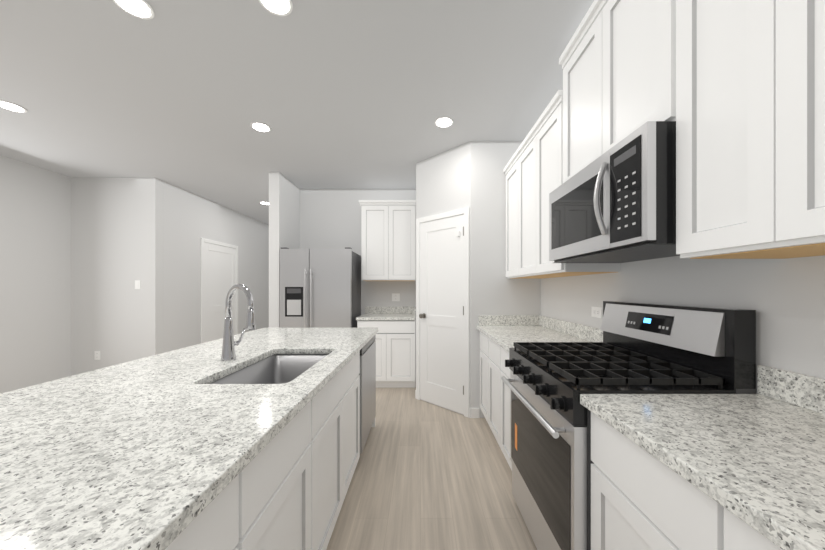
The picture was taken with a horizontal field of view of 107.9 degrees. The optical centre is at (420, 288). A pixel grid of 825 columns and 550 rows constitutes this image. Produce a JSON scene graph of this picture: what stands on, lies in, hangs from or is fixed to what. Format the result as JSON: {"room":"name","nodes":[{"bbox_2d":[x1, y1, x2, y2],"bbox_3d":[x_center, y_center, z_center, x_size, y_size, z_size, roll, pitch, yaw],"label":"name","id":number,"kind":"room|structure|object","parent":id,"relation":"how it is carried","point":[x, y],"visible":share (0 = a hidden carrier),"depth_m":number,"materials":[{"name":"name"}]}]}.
{"room":"kitchen","nodes":[
{"label":"kitchen","id":0,"kind":"room"},
{"bbox_2d":[0,155,70,393],"bbox_3d":[-4.660,-0.089,0.785,0.120,2.739,6.570,0,0,0],"label":"wall","id":1,"kind":"structure","parent":0,"point":[35,275],"depth_m":3.57,"materials":[{"name":"white paint"}]},
{"bbox_2d":[71,178,162,375],"bbox_3d":[-4.045,-0.089,4.010,1.110,2.739,0.120,0,0,0],"label":"wall","id":2,"kind":"structure","parent":0,"point":[116,247],"depth_m":3.95,"materials":[{"name":"white paint"}]},
{"bbox_2d":[95,351,99,359],"bbox_3d":[-4.250,0.880,3.946,0.070,0.115,0.007,0,0,0],"label":"outlet","id":3,"kind":"object","parent":2,"relation":"attached to","point":[97,355],"visible":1,"depth_m":3.94,"materials":[{"name":"white plastic"}]},
{"bbox_2d":[135,280,139,288],"bbox_3d":[-3.720,-0.050,3.946,0.070,0.115,0.008,0,0,0],"label":"light switch","id":4,"kind":"object","parent":2,"relation":"attached to","point":[137,284],"visible":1,"depth_m":3.94,"materials":[{"name":"white plastic"}]},
{"bbox_2d":[163,181,268,352],"bbox_3d":[-3.550,-0.089,5.686,0.120,2.739,3.229,0,0,0],"label":"wall","id":5,"kind":"structure","parent":0,"point":[190,220],"depth_m":4.66,"materials":[{"name":"white paint"}]},
{"bbox_2d":[201,238,237,342],"bbox_3d":[-3.480,0.236,5.240,0.018,2.087,0.954,0,0,0],"label":"door frame","id":6,"kind":"structure","parent":5,"relation":"attached to","point":[203,240],"depth_m":4.80,"materials":[{"name":"white wood"}]},
{"bbox_2d":[204,242,235,342],"bbox_3d":[-3.485,0.261,5.240,0.008,2.015,0.834,0,0,0],"label":"hall door","id":7,"kind":"structure","parent":5,"relation":"in","point":[219,271],"depth_m":5.16,"materials":[{"name":"white wood"}]},
{"bbox_2d":[269,172,299,327],"bbox_3d":[-1.835,-0.089,5.530,0.130,2.739,3.540,0,0,0],"label":"wall","id":8,"kind":"structure","parent":0,"point":[284,211],"depth_m":3.76,"materials":[{"name":"white paint"}]},
{"bbox_2d":[0,0,593,224],"bbox_3d":[-1.800,-1.485,2.550,6.800,0.050,10.100,0,0,0],"label":"ceiling","id":9,"kind":"structure","parent":0,"point":[332,94],"depth_m":2.17,"materials":[{"name":"grey paint"}]},
{"bbox_2d":[0,100,26,112],"bbox_3d":[-3.280,-1.456,2.400,0.164,0.008,0.164,0,0,0],"label":"recessed light","id":10,"kind":"object","parent":9,"relation":"in","point":[11,106],"visible":1,"depth_m":2.41,"materials":[{"name":"white plastic"}]},
{"bbox_2d":[113,0,153,19],"bbox_3d":[-1.475,-1.456,1.540,0.164,0.008,0.164,0,0,0],"label":"recessed light","id":11,"kind":"object","parent":9,"relation":"in","point":[142,9],"visible":1,"depth_m":1.56,"materials":[{"name":"white plastic"}]},
{"bbox_2d":[251,122,270,131],"bbox_3d":[-1.440,-1.456,2.710,0.164,0.008,0.164,0,0,0],"label":"recessed light","id":12,"kind":"object","parent":9,"relation":"in","point":[260,126],"visible":1,"depth_m":2.71,"materials":[{"name":"white plastic"}]},
{"bbox_2d":[258,0,292,15],"bbox_3d":[-0.736,-1.456,1.520,0.164,0.008,0.164,0,0,0],"label":"recessed light","id":13,"kind":"object","parent":9,"relation":"in","point":[280,7],"visible":1,"depth_m":1.54,"materials":[{"name":"white plastic"}]},
{"bbox_2d":[435,117,452,127],"bbox_3d":[0.207,-1.456,2.630,0.164,0.008,0.164,0,0,0],"label":"recessed light","id":14,"kind":"object","parent":9,"relation":"in","point":[442,122],"visible":1,"depth_m":2.62,"materials":[{"name":"white plastic"}]},
{"bbox_2d":[300,189,415,314],"bbox_3d":[-0.355,-0.090,4.460,3.090,2.740,0.120,0,0,0],"label":"wall","id":15,"kind":"structure","parent":0,"point":[330,218],"depth_m":4.40,"materials":[{"name":"white paint"}]},
{"bbox_2d":[359,200,415,280],"bbox_3d":[-0.446,-0.648,4.213,0.768,1.083,0.367,0,0,0],"label":"upper cabinet","id":16,"kind":"object","parent":15,"relation":"attached to","point":[388,240],"visible":0.96,"depth_m":4.06,"materials":[{"name":"white wood"}]},
{"bbox_2d":[392,293,399,300],"bbox_3d":[-0.360,0.130,4.396,0.115,0.115,0.007,0,0,0],"label":"outlet","id":17,"kind":"object","parent":15,"relation":"attached to","point":[395,296],"visible":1,"depth_m":4.39,"materials":[{"name":"white plastic"}]},
{"bbox_2d":[326,385,536,549],"bbox_3d":[-1.800,1.305,2.550,6.800,0.050,10.100,0,0,0],"label":"floor","id":18,"kind":"structure","parent":0,"point":[428,476],"depth_m":1.92,"materials":[{"name":"wood"}]},
{"bbox_2d":[168,332,376,549],"bbox_3d":[-0.774,0.841,1.209,0.731,0.879,3.158,0,0,0],"label":"kitchen island","id":19,"kind":"object","parent":18,"relation":"on","point":[292,496],"depth_m":1.17,"materials":[{"name":"white wood"}]},
{"bbox_2d":[0,328,378,549],"bbox_3d":[-0.925,0.420,1.200,1.070,0.110,3.200,0,0,0],"label":"island countertop","id":20,"kind":"structure","parent":19,"relation":"on","point":[129,455],"depth_m":0.73,"materials":[{"name":"white stone"}]},
{"bbox_2d":[216,284,255,359],"bbox_3d":[-0.911,0.170,1.528,0.217,0.389,0.186,0,0,0],"label":"faucet","id":21,"kind":"object","parent":20,"relation":"on","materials":[{"name":"silver metal"}]},
{"bbox_2d":[280,247,360,327],"bbox_3d":[-1.310,0.384,4.022,0.890,1.793,0.696,0,0,0],"label":"refrigerator","id":22,"kind":"object","parent":18,"relation":"on","point":[320,288],"visible":0.52,"depth_m":3.73,"materials":[{"name":"silver metal"}]},
{"bbox_2d":[356,307,415,387],"bbox_3d":[-0.436,0.772,4.082,0.748,1.015,0.633,0,0,0],"label":"base cabinet","id":23,"kind":"object","parent":18,"relation":"on","point":[395,339],"visible":0.65,"depth_m":3.79,"materials":[{"name":"white wood"}]},
{"bbox_2d":[356,307,415,320],"bbox_3d":[-0.436,0.333,4.082,0.748,0.135,0.633,0,0,0],"label":"countertop","id":24,"kind":"structure","parent":23,"relation":"on","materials":[{"name":"stone"}]},
{"bbox_2d":[480,335,511,469],"bbox_3d":[0.885,0.840,2.386,0.604,0.879,1.163,0,0,0],"label":"base cabinet","id":25,"kind":"object","parent":18,"relation":"on","point":[494,393],"depth_m":2.34,"materials":[{"name":"white wood"}]},
{"bbox_2d":[476,327,587,354],"bbox_3d":[0.870,0.382,2.385,0.635,0.035,1.165,0,0,0],"label":"countertop","id":26,"kind":"structure","parent":25,"relation":"on","point":[505,337],"depth_m":2.33,"materials":[{"name":"white stone"}]},
{"bbox_2d":[501,301,755,549],"bbox_3d":[0.823,0.677,1.423,0.694,1.207,0.755,0,0,0],"label":"gas range","id":27,"kind":"object","parent":18,"relation":"on","point":[647,348],"visible":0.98,"depth_m":1.21,"materials":[{"name":"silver metal"}]},
{"bbox_2d":[591,411,703,549],"bbox_3d":[0.885,0.840,0.812,0.604,0.879,0.458,0,0,0],"label":"base cabinet","id":28,"kind":"object","parent":18,"relation":"on","point":[637,503],"depth_m":0.81,"materials":[{"name":"white wood"}]},
{"bbox_2d":[580,394,824,549],"bbox_3d":[0.870,0.382,0.321,0.635,0.035,1.442,0,0,0],"label":"countertop","id":29,"kind":"structure","parent":28,"relation":"on","point":[760,459],"depth_m":0.68,"materials":[{"name":"white stone"}]},
{"bbox_2d":[704,499,775,549],"bbox_3d":[0.885,0.840,0.358,0.604,0.879,0.450,0,0,0],"label":"base cabinet","id":30,"kind":"object","parent":18,"relation":"on","point":[721,532],"depth_m":0.57,"materials":[{"name":"white wood"}]},
{"bbox_2d":[416,141,540,417],"bbox_3d":[0.570,-0.089,3.684,1.239,2.739,1.429,0,0,0],"label":"wall","id":31,"kind":"structure","parent":0,"point":[471,175],"depth_m":2.97,"materials":[{"name":"white paint"}]},
{"bbox_2d":[419,214,463,413],"bbox_3d":[0.215,0.261,3.230,0.460,2.015,0.433,0,0,0],"label":"pantry door","id":32,"kind":"structure","parent":31,"relation":"in","point":[441,315],"depth_m":3.22,"materials":[{"name":"white wood"}]},
{"bbox_2d":[416,207,468,417],"bbox_3d":[0.218,0.236,3.228,0.734,2.087,0.018,0,0,44],"label":"door frame","id":33,"kind":"structure","parent":31,"relation":"attached to","point":[465,211],"depth_m":3.00,"materials":[{"name":"white wood"}]},
{"bbox_2d":[415,390,479,417],"bbox_3d":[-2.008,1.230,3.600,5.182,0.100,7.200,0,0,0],"label":"baseboard","id":34,"kind":"structure","parent":31,"relation":"attached to","point":[474,412],"depth_m":2.96,"materials":[{"name":"white wood"}]},
{"bbox_2d":[476,315,539,326],"bbox_3d":[0.870,0.315,2.958,0.594,0.099,0.020,0,0,0],"label":"backsplash","id":35,"kind":"structure","parent":31,"relation":"attached to","point":[483,320],"depth_m":2.95,"materials":[{"name":"white stone"}]},
{"bbox_2d":[541,255,824,393],"bbox_3d":[1.250,-0.090,1.025,0.120,2.740,7.050,0,0,0],"label":"wall","id":36,"kind":"structure","parent":0,"point":[784,299],"depth_m":1.12,"materials":[{"name":"white paint"}]},
{"bbox_2d":[503,96,619,278],"bbox_3d":[1.014,-0.623,2.373,0.348,1.047,1.185,0,0,0],"label":"upper cabinet","id":37,"kind":"object","parent":36,"relation":"attached to","point":[533,174],"depth_m":2.19,"materials":[{"name":"white wood"}]},
{"bbox_2d":[591,307,601,317],"bbox_3d":[1.186,0.160,2.020,0.007,0.070,0.115,0,0,0],"label":"outlet","id":38,"kind":"object","parent":36,"relation":"attached to","point":[596,312],"visible":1,"depth_m":2.02,"materials":[{"name":"white plastic"}]},
{"bbox_2d":[559,0,666,185],"bbox_3d":[1.014,-0.946,1.387,0.348,0.762,0.779,0,0,0],"label":"upper cabinet","id":39,"kind":"object","parent":36,"relation":"attached to","point":[614,68],"depth_m":1.33,"materials":[{"name":"white wood"}]},
{"bbox_2d":[549,121,679,262],"bbox_3d":[0.948,-0.354,1.387,0.477,0.411,0.767,0,0,0],"label":"microwave","id":40,"kind":"object","parent":39,"relation":"attached to","point":[616,203],"visible":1,"depth_m":1.15,"materials":[{"name":"silver metal"}]},
{"bbox_2d":[540,315,824,414],"bbox_3d":[1.177,0.315,1.284,0.020,0.099,3.368,0,0,0],"label":"backsplash","id":41,"kind":"structure","parent":36,"relation":"attached to","point":[803,390],"depth_m":0.98,"materials":[{"name":"white stone"}]},
{"bbox_2d":[667,0,824,258],"bbox_3d":[1.014,-0.623,0.853,0.348,1.047,0.282,0,0,0],"label":"upper cabinet","id":42,"kind":"object","parent":36,"relation":"attached to","point":[734,90],"depth_m":0.87,"materials":[{"name":"white wood"}]},
{"bbox_2d":[759,0,824,251],"bbox_3d":[1.014,-0.623,0.573,0.348,1.047,0.277,0,0,0],"label":"upper cabinet","id":43,"kind":"object","parent":36,"relation":"attached to","point":[791,32],"depth_m":0.68,"materials":[{"name":"white wood"}]}
]}

